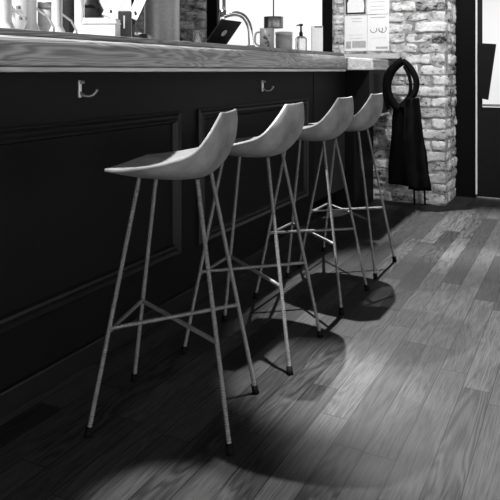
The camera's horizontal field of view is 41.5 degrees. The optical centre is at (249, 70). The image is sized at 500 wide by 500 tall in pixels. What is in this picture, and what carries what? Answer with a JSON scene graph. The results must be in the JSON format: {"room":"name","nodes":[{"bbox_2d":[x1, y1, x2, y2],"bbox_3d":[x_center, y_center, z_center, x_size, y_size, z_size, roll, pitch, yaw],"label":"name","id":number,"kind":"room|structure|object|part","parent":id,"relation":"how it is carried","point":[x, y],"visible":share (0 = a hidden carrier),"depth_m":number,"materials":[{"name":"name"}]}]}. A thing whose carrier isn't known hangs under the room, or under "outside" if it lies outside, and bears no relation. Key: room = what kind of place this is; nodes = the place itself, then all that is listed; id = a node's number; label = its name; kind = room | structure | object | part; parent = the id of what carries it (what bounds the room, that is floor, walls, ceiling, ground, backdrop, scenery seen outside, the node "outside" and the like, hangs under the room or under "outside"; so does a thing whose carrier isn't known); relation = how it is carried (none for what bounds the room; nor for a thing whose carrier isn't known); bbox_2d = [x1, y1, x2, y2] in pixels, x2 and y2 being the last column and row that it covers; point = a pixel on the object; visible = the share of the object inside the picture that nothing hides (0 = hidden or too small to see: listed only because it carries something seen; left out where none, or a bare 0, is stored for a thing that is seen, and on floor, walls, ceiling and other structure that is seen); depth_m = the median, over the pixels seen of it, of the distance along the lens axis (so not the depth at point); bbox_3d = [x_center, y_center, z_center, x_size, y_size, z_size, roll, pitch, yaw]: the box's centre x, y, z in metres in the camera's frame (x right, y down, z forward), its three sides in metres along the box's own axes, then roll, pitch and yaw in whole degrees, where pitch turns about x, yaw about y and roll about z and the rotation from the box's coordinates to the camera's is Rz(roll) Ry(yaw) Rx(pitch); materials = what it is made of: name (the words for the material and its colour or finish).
{"room":"cafe","nodes":[
{"label":"cafe","id":0,"kind":"room"},
{"bbox_2d":[180,0,205,42],"bbox_3d":[-0.508,-0.672,6.110,0.303,3.407,0.157,0,0,27],"label":"wall pier","id":1,"kind":"object","parent":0,"point":[199,5],"visible":0.14,"depth_m":6.06,"materials":[{"name":"brick"}]},
{"bbox_2d":[0,196,499,499],"bbox_3d":[0.328,1.080,2.525,10.100,0.100,9.200,0,0,27],"label":"floor","id":2,"kind":"structure","parent":0,"point":[398,398],"depth_m":2.10,"materials":[{"name":"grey wood"}]},
{"bbox_2d":[0,72,314,417],"bbox_3d":[-0.832,0.517,2.228,0.499,1.026,4.720,0,0,27],"label":"bar","id":3,"kind":"object","parent":2,"relation":"on","point":[64,219],"visible":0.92,"depth_m":2.41,"materials":[{"name":"black paint"}]},
{"bbox_3d":[-0.628,0.478,2.191,0.019,0.613,1.460,0,0,27],"label":"panel moulding","id":4,"kind":"part","parent":3,"relation":"part of","materials":[{"name":"black paint"}]},
{"bbox_2d":[0,27,346,71],"bbox_3d":[-0.792,-0.057,2.255,0.745,0.119,4.905,0,0,27],"label":"countertop","id":5,"kind":"structure","parent":3,"relation":"on","point":[21,50],"depth_m":2.26,"materials":[{"name":"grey wood"}]},
{"bbox_2d":[0,0,26,28],"bbox_3d":[-0.815,-0.316,2.224,0.098,0.400,0.116,0,0,27],"label":"tap","id":6,"kind":"object","parent":5,"relation":"on","point":[6,9],"visible":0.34,"depth_m":2.18,"materials":[{"name":"metal"}]},
{"bbox_2d":[12,0,26,28],"bbox_3d":[-0.878,-0.236,2.509,0.119,0.240,0.119,0,0,27],"label":"jug","id":7,"kind":"object","parent":5,"relation":"on","point":[20,6],"visible":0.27,"depth_m":2.46,"materials":[{"name":"white ceramic"}]},
{"bbox_2d":[25,0,54,30],"bbox_3d":[-0.735,-0.316,2.251,0.096,0.400,0.108,0,0,27],"label":"tap","id":8,"kind":"object","parent":5,"relation":"on","point":[32,9],"visible":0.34,"depth_m":2.21,"materials":[{"name":"metal"}]},
{"bbox_2d":[37,2,51,30],"bbox_3d":[-0.806,-0.195,2.609,0.064,0.158,0.064,0,0,27],"label":"canister","id":9,"kind":"object","parent":5,"relation":"on","point":[44,24],"visible":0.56,"depth_m":2.58,"materials":[{"name":"metal"}]},
{"bbox_3d":[-0.806,-0.260,2.609,0.064,0.028,0.064,0,0,27],"label":"lid","id":10,"kind":"part","parent":9,"relation":"part of","materials":[{"name":"metal"}]},
{"bbox_2d":[49,0,77,32],"bbox_3d":[-0.707,-0.316,2.437,0.098,0.400,0.116,0,0,27],"label":"tap","id":11,"kind":"object","parent":5,"relation":"on","point":[57,14],"visible":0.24,"depth_m":2.40,"materials":[{"name":"metal"}]},
{"bbox_2d":[62,0,73,32],"bbox_3d":[-0.773,-0.272,2.786,0.068,0.312,0.068,0,0,27],"label":"bottle","id":12,"kind":"object","parent":5,"relation":"on","point":[67,5],"visible":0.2,"depth_m":2.76,"materials":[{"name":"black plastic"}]},
{"bbox_2d":[73,0,84,33],"bbox_3d":[-0.686,-0.316,2.710,0.099,0.400,0.110,0,0,8],"label":"tap","id":13,"kind":"object","parent":5,"relation":"on","point":[79,5],"visible":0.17,"depth_m":2.68,"materials":[{"name":"metal"}]},
{"bbox_2d":[85,0,103,17],"bbox_3d":[-0.741,-0.301,2.973,0.186,0.370,0.161,0,0,0],"label":"grinder","id":14,"kind":"object","parent":5,"relation":"on","point":[93,8],"visible":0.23,"depth_m":2.93,"materials":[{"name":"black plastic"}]},
{"bbox_2d":[82,18,120,35],"bbox_3d":[-0.591,-0.162,2.636,0.132,0.092,0.104,0,0,0],"label":"box","id":15,"kind":"object","parent":5,"relation":"on","point":[97,26],"visible":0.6,"depth_m":2.58,"materials":[{"name":"white cardboard"}]},
{"bbox_2d":[102,0,122,17],"bbox_3d":[-0.591,-0.247,2.914,0.034,0.262,0.170,0,0,27],"label":"menu board","id":16,"kind":"object","parent":5,"relation":"on","point":[113,5],"visible":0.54,"depth_m":2.88,"materials":[{"name":"white paper"}]},
{"bbox_2d":[118,11,131,36],"bbox_3d":[-0.518,-0.182,2.735,0.062,0.133,0.060,0,0,0],"label":"card reader","id":17,"kind":"object","parent":5,"relation":"on","point":[125,17],"visible":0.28,"depth_m":2.72,"materials":[{"name":"black plastic"}]},
{"bbox_2d":[130,0,145,36],"bbox_3d":[-0.498,-0.250,2.956,0.043,0.267,0.163,0,0,22],"label":"menu board","id":18,"kind":"object","parent":5,"relation":"on","point":[137,6],"visible":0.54,"depth_m":2.92,"materials":[{"name":"white paper"}]},
{"bbox_2d":[132,21,150,38],"bbox_3d":[-0.543,-0.176,3.094,0.145,0.120,0.120,0,0,0],"label":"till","id":19,"kind":"object","parent":5,"relation":"on","point":[137,35],"visible":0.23,"depth_m":3.04,"materials":[{"name":"black plastic"}]},
{"bbox_2d":[193,30,202,41],"bbox_3d":[-0.264,-0.162,3.347,0.051,0.092,0.051,0,0,27],"label":"drinking glass","id":20,"kind":"object","parent":5,"relation":"on","point":[197,34],"visible":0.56,"depth_m":3.33,"materials":[{"name":"white"}]},
{"bbox_2d":[206,19,240,43],"bbox_3d":[-0.151,-0.196,3.593,0.168,0.160,0.133,0,0,43],"label":"tablet","id":21,"kind":"object","parent":5,"relation":"on","point":[223,32],"visible":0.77,"depth_m":3.58,"materials":[{"name":"black plastic"}]},
{"bbox_2d":[219,0,254,45],"bbox_3d":[-0.068,-0.370,3.756,0.217,0.509,0.069,0,0,4],"label":"faucet","id":22,"kind":"object","parent":5,"relation":"on","point":[223,14],"visible":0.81,"depth_m":3.74,"materials":[{"name":"silver metal"}]},
{"bbox_2d":[254,28,273,47],"bbox_3d":[0.095,-0.189,4.083,0.092,0.146,0.118,0,0,-39],"label":"mug","id":23,"kind":"object","parent":5,"relation":"on","point":[266,34],"visible":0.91,"depth_m":4.04,"materials":[{"name":"white ceramic"}]},
{"bbox_3d":[0.047,-0.197,4.095,0.045,0.099,0.013,0,0,10],"label":"handle","id":24,"kind":"part","parent":23,"relation":"part of","materials":[{"name":"white ceramic"}]},
{"bbox_2d":[275,32,292,48],"bbox_3d":[0.222,-0.185,4.303,0.114,0.138,0.114,0,0,27],"label":"storage jar","id":25,"kind":"object","parent":5,"relation":"on","point":[284,40],"visible":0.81,"depth_m":4.25,"materials":[{"name":"white ceramic"}]},
{"bbox_3d":[0.222,-0.243,4.303,0.114,0.022,0.114,0,0,27],"label":"lid","id":26,"kind":"part","parent":25,"relation":"part of","materials":[{"name":"white plastic"}]},
{"bbox_2d":[295,24,306,49],"bbox_3d":[0.346,-0.218,4.483,0.082,0.203,0.082,0,0,27],"label":"pump bottle","id":27,"kind":"object","parent":5,"relation":"on","point":[300,41],"visible":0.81,"depth_m":4.45,"materials":[{"name":"clear glass"}]},
{"bbox_2d":[311,26,322,50],"bbox_3d":[0.547,-0.242,5.385,0.090,0.251,0.062,0,0,0],"label":"tissue box","id":28,"kind":"object","parent":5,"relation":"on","point":[316,31],"visible":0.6,"depth_m":5.36,"materials":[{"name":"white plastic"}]},
{"bbox_3d":[0.066,0.478,3.558,0.019,0.613,1.315,0,0,27],"label":"panel moulding","id":29,"kind":"part","parent":3,"relation":"part of","materials":[{"name":"black paint"}]},
{"bbox_2d":[313,72,344,202],"bbox_3d":[0.538,0.428,4.539,0.030,0.844,0.618,0,0,27],"label":"hatch","id":30,"kind":"object","parent":3,"relation":"attached to","point":[327,86],"visible":0.53,"depth_m":4.47,"materials":[{"name":"grey paint"}]},
{"bbox_2d":[144,0,179,40],"bbox_3d":[-0.741,-0.695,5.557,0.350,3.450,0.350,0,0,27],"label":"column","id":31,"kind":"structure","parent":2,"relation":"on","point":[161,17],"depth_m":5.43,"materials":[{"name":"grey paint"}]},
{"bbox_2d":[84,109,258,455],"bbox_3d":[-0.219,0.574,1.985,0.436,0.915,0.424,0,0,12],"label":"bar stool","id":32,"kind":"object","parent":2,"relation":"on","point":[203,160],"visible":1,"depth_m":1.89,"materials":[{"name":"plastic"},{"name":"bare steel"},{"name":"black rubber"}]},
{"bbox_3d":[-0.390,0.668,1.895,0.164,0.717,0.015,0,0,-29],"label":"leg","id":33,"kind":"part","parent":32,"relation":"part of","materials":[{"name":"metal"}]},
{"bbox_3d":[-0.339,0.668,2.136,0.015,0.717,0.164,0,0,-38],"label":"leg","id":34,"kind":"part","parent":32,"relation":"part of","materials":[{"name":"metal"}]},
{"bbox_3d":[-0.219,0.218,1.985,0.334,0.203,0.424,0,0,12],"label":"seat","id":35,"kind":"part","parent":32,"relation":"part of","materials":[{"name":"plastic"}]},
{"bbox_3d":[-0.102,0.668,1.835,0.014,0.718,0.169,0,0,-39],"label":"leg","id":36,"kind":"part","parent":32,"relation":"part of","materials":[{"name":"metal"}]},
{"bbox_3d":[-0.051,0.668,2.076,0.169,0.718,0.014,0,0,-27],"label":"leg","id":37,"kind":"part","parent":32,"relation":"part of","materials":[{"name":"metal"}]},
{"bbox_2d":[180,102,323,375],"bbox_3d":[0.015,0.574,2.481,0.436,0.915,0.424,0,0,24],"label":"bar stool","id":38,"kind":"object","parent":2,"relation":"on","point":[288,125],"visible":0.91,"depth_m":2.40,"materials":[{"name":"plastic"},{"name":"bare steel"},{"name":"black rubber"}]},
{"bbox_3d":[-0.170,0.668,2.427,0.164,0.717,0.015,0,0,-17],"label":"leg","id":39,"kind":"part","parent":38,"relation":"part of","materials":[{"name":"metal"}]},
{"bbox_3d":[-0.072,0.668,2.653,0.015,0.717,0.164,0,0,-26],"label":"leg","id":40,"kind":"part","parent":38,"relation":"part of","materials":[{"name":"metal"}]},
{"bbox_3d":[0.016,0.218,2.481,0.334,0.203,0.424,0,0,24],"label":"seat","id":41,"kind":"part","parent":38,"relation":"part of","materials":[{"name":"plastic"}]},
{"bbox_3d":[0.100,0.668,2.310,0.014,0.718,0.169,0,0,-27],"label":"leg","id":42,"kind":"part","parent":38,"relation":"part of","materials":[{"name":"metal"}]},
{"bbox_3d":[0.198,0.668,2.535,0.169,0.718,0.014,0,0,-15],"label":"leg","id":43,"kind":"part","parent":38,"relation":"part of","materials":[{"name":"metal"}]},
{"bbox_2d":[253,96,368,314],"bbox_3d":[0.287,0.574,3.045,0.436,0.915,0.424,0,0,28],"label":"bar stool","id":44,"kind":"object","parent":2,"relation":"on","point":[338,118],"visible":0.86,"depth_m":2.98,"materials":[{"name":"plastic"},{"name":"bare steel"},{"name":"black rubber"}]},
{"bbox_3d":[0.098,0.668,3.006,0.164,0.717,0.015,0,0,-13],"label":"leg","id":45,"kind":"part","parent":44,"relation":"part of","materials":[{"name":"metal"}]},
{"bbox_3d":[0.213,0.668,3.223,0.015,0.717,0.164,0,0,-22],"label":"leg","id":46,"kind":"part","parent":44,"relation":"part of","materials":[{"name":"metal"}]},
{"bbox_3d":[0.287,0.218,3.045,0.334,0.203,0.424,0,0,28],"label":"seat","id":47,"kind":"part","parent":44,"relation":"part of","materials":[{"name":"plastic"}]},
{"bbox_3d":[0.358,0.668,2.868,0.014,0.718,0.169,0,0,-23],"label":"leg","id":48,"kind":"part","parent":44,"relation":"part of","materials":[{"name":"metal"}]},
{"bbox_3d":[0.474,0.668,3.085,0.169,0.718,0.014,0,0,-11],"label":"leg","id":49,"kind":"part","parent":44,"relation":"part of","materials":[{"name":"metal"}]},
{"bbox_2d":[297,93,396,278],"bbox_3d":[0.520,0.574,3.517,0.436,0.915,0.424,0,0,28],"label":"bar stool","id":50,"kind":"object","parent":2,"relation":"on","point":[371,111],"visible":0.85,"depth_m":3.46,"materials":[{"name":"smooth plastic"},{"name":"bare steel"},{"name":"black rubber"}]},
{"bbox_3d":[0.331,0.668,3.478,0.164,0.717,0.015,0,0,-13],"label":"leg","id":51,"kind":"part","parent":50,"relation":"part of","materials":[{"name":"metal"}]},
{"bbox_3d":[0.447,0.668,3.696,0.015,0.717,0.164,0,0,-22],"label":"leg","id":52,"kind":"part","parent":50,"relation":"part of","materials":[{"name":"metal"}]},
{"bbox_3d":[0.520,0.218,3.517,0.334,0.203,0.424,0,0,28],"label":"seat","id":53,"kind":"part","parent":50,"relation":"part of","materials":[{"name":"plastic"}]},
{"bbox_3d":[0.592,0.668,3.340,0.014,0.718,0.169,0,0,-23],"label":"leg","id":54,"kind":"part","parent":50,"relation":"part of","materials":[{"name":"metal"}]},
{"bbox_3d":[0.707,0.668,3.558,0.169,0.718,0.014,0,0,-11],"label":"leg","id":55,"kind":"part","parent":50,"relation":"part of","materials":[{"name":"metal"}]},
{"bbox_2d":[313,57,388,211],"bbox_3d":[0.587,0.471,4.881,0.628,1.118,1.013,0,0,27],"label":"counter","id":56,"kind":"object","parent":2,"relation":"on","point":[364,77],"depth_m":4.84,"materials":[{"name":"black wood"}]},
{"bbox_2d":[345,57,388,69],"bbox_3d":[0.585,-0.047,4.882,0.624,0.082,1.013,0,0,27],"label":"countertop","id":57,"kind":"structure","parent":56,"relation":"on","point":[352,63],"depth_m":4.66,"materials":[{"name":"grey wood"}]},
{"bbox_2d":[383,57,430,204],"bbox_3d":[1.181,0.447,4.937,0.356,1.101,0.147,0,0,34],"label":"apron","id":58,"kind":"object","parent":56,"relation":"hanging from","point":[408,166],"visible":1,"depth_m":4.90,"materials":[{"name":"black fabric"}]},
{"bbox_2d":[136,0,457,205],"bbox_3d":[-0.546,-0.693,6.303,4.820,3.454,0.455,0,0,27],"label":"wall","id":59,"kind":"structure","parent":0,"point":[434,25],"depth_m":5.15,"materials":[{"name":"brick"}]},
{"bbox_2d":[37,0,133,23],"bbox_3d":[-1.920,-0.770,6.834,1.890,1.600,0.090,0,0,27],"label":"window","id":60,"kind":"structure","parent":59,"relation":"in","point":[126,5],"depth_m":6.53,"materials":[{"name":"white glass"}]},
{"bbox_2d":[207,0,331,51],"bbox_3d":[0.167,-0.770,5.775,1.210,1.600,0.090,0,0,27],"label":"window","id":61,"kind":"structure","parent":59,"relation":"in","point":[309,13],"depth_m":5.73,"materials":[{"name":"white glass"}]},
{"bbox_2d":[344,15,366,50],"bbox_3d":[0.855,-0.305,5.333,0.188,0.286,0.008,0,0,27],"label":"poster","id":62,"kind":"object","parent":59,"relation":"attached to","point":[355,27],"visible":1,"depth_m":5.33,"materials":[{"name":"white paper"}]},
{"bbox_2d":[346,41,350,48],"bbox_3d":[0.800,-0.211,5.358,0.045,0.057,0.002,0,0,27],"label":"picture","id":63,"kind":"object","parent":62,"relation":"attached to","point":[348,43],"depth_m":5.36},
{"bbox_2d":[352,41,365,47],"bbox_3d":[0.878,-0.215,5.318,0.113,0.054,0.002,0,0,27],"label":"picture","id":64,"kind":"object","parent":62,"relation":"attached to","point":[355,44],"depth_m":5.32},
{"bbox_2d":[344,0,366,14],"bbox_3d":[0.854,-0.592,5.332,0.188,0.277,0.009,0,0,27],"label":"poster","id":65,"kind":"object","parent":59,"relation":"attached to","point":[351,7],"visible":1,"depth_m":5.33,"materials":[{"name":"white paper"}]},
{"bbox_2d":[344,53,399,58],"bbox_3d":[0.858,-0.117,5.313,0.687,0.041,0.052,0,0,27],"label":"wall ledge","id":66,"kind":"object","parent":59,"relation":"attached to","point":[380,55],"visible":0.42,"depth_m":5.21,"materials":[{"name":"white wood"}]},
{"bbox_2d":[367,14,388,50],"bbox_3d":[1.019,-0.305,5.248,0.175,0.286,0.010,0,0,27],"label":"poster","id":67,"kind":"object","parent":59,"relation":"attached to","point":[377,25],"visible":1,"depth_m":5.25,"materials":[{"name":"white paper"}]},
{"bbox_2d":[367,0,388,13],"bbox_3d":[1.020,-0.592,5.249,0.175,0.277,0.008,0,0,27],"label":"poster","id":68,"kind":"object","parent":59,"relation":"attached to","point":[373,6],"visible":1,"depth_m":5.25,"materials":[{"name":"white paper"}]},
{"bbox_3d":[0.328,-2.470,2.525,10.100,0.100,9.200,0,0,27],"label":"ceiling","id":69,"kind":"structure","parent":0,"visible":0},
{"bbox_2d":[264,0,282,28],"bbox_3d":[0.157,-1.353,4.396,0.128,2.134,0.128,0,0,27],"label":"pendant lamp","id":70,"kind":"object","parent":69,"relation":"hanging from","point":[276,22],"visible":0.87,"depth_m":4.34,"materials":[{"name":"metal"}]},
{"bbox_3d":[0.157,-0.323,4.396,0.128,0.075,0.128,0,0,27],"label":"lamp shade","id":71,"kind":"part","parent":70,"relation":"part of","materials":[{"name":"metal"}]},
{"bbox_3d":[4.773,-0.695,3.936,3.450,3.450,0.100,0,0,27],"label":"wall","id":72,"kind":"structure","parent":0,"visible":0},
{"bbox_2d":[455,0,499,197],"bbox_3d":[2.468,-0.695,5.099,1.715,3.450,0.112,0,0,27],"label":"door","id":73,"kind":"structure","parent":72,"relation":"in","point":[477,135],"depth_m":5.37,"materials":[{"name":"black paint"}]},
{"bbox_3d":[2.470,-0.695,5.105,1.715,3.450,0.100,0,0,27],"label":"frame","id":74,"kind":"part","parent":73,"relation":"part of","materials":[{"name":"black paint"}]},
{"bbox_2d":[479,43,495,99],"bbox_3d":[1.910,0.003,5.311,0.133,0.458,0.030,0,0,27],"label":"sign","id":75,"kind":"object","parent":73,"relation":"attached to","point":[486,51],"visible":1,"depth_m":5.30,"materials":[{"name":"black paint"}]},
{"bbox_3d":[2.394,0.277,5.096,1.144,0.018,0.024,0,0,27],"label":"sill","id":76,"kind":"part","parent":73,"relation":"part of","materials":[{"name":"metal"}]},
{"bbox_3d":[2.404,-0.508,5.119,1.147,1.604,0.006,0,0,27],"label":"pane","id":77,"kind":"part","parent":73,"relation":"part of","materials":[{"name":"white glass"}]}
]}

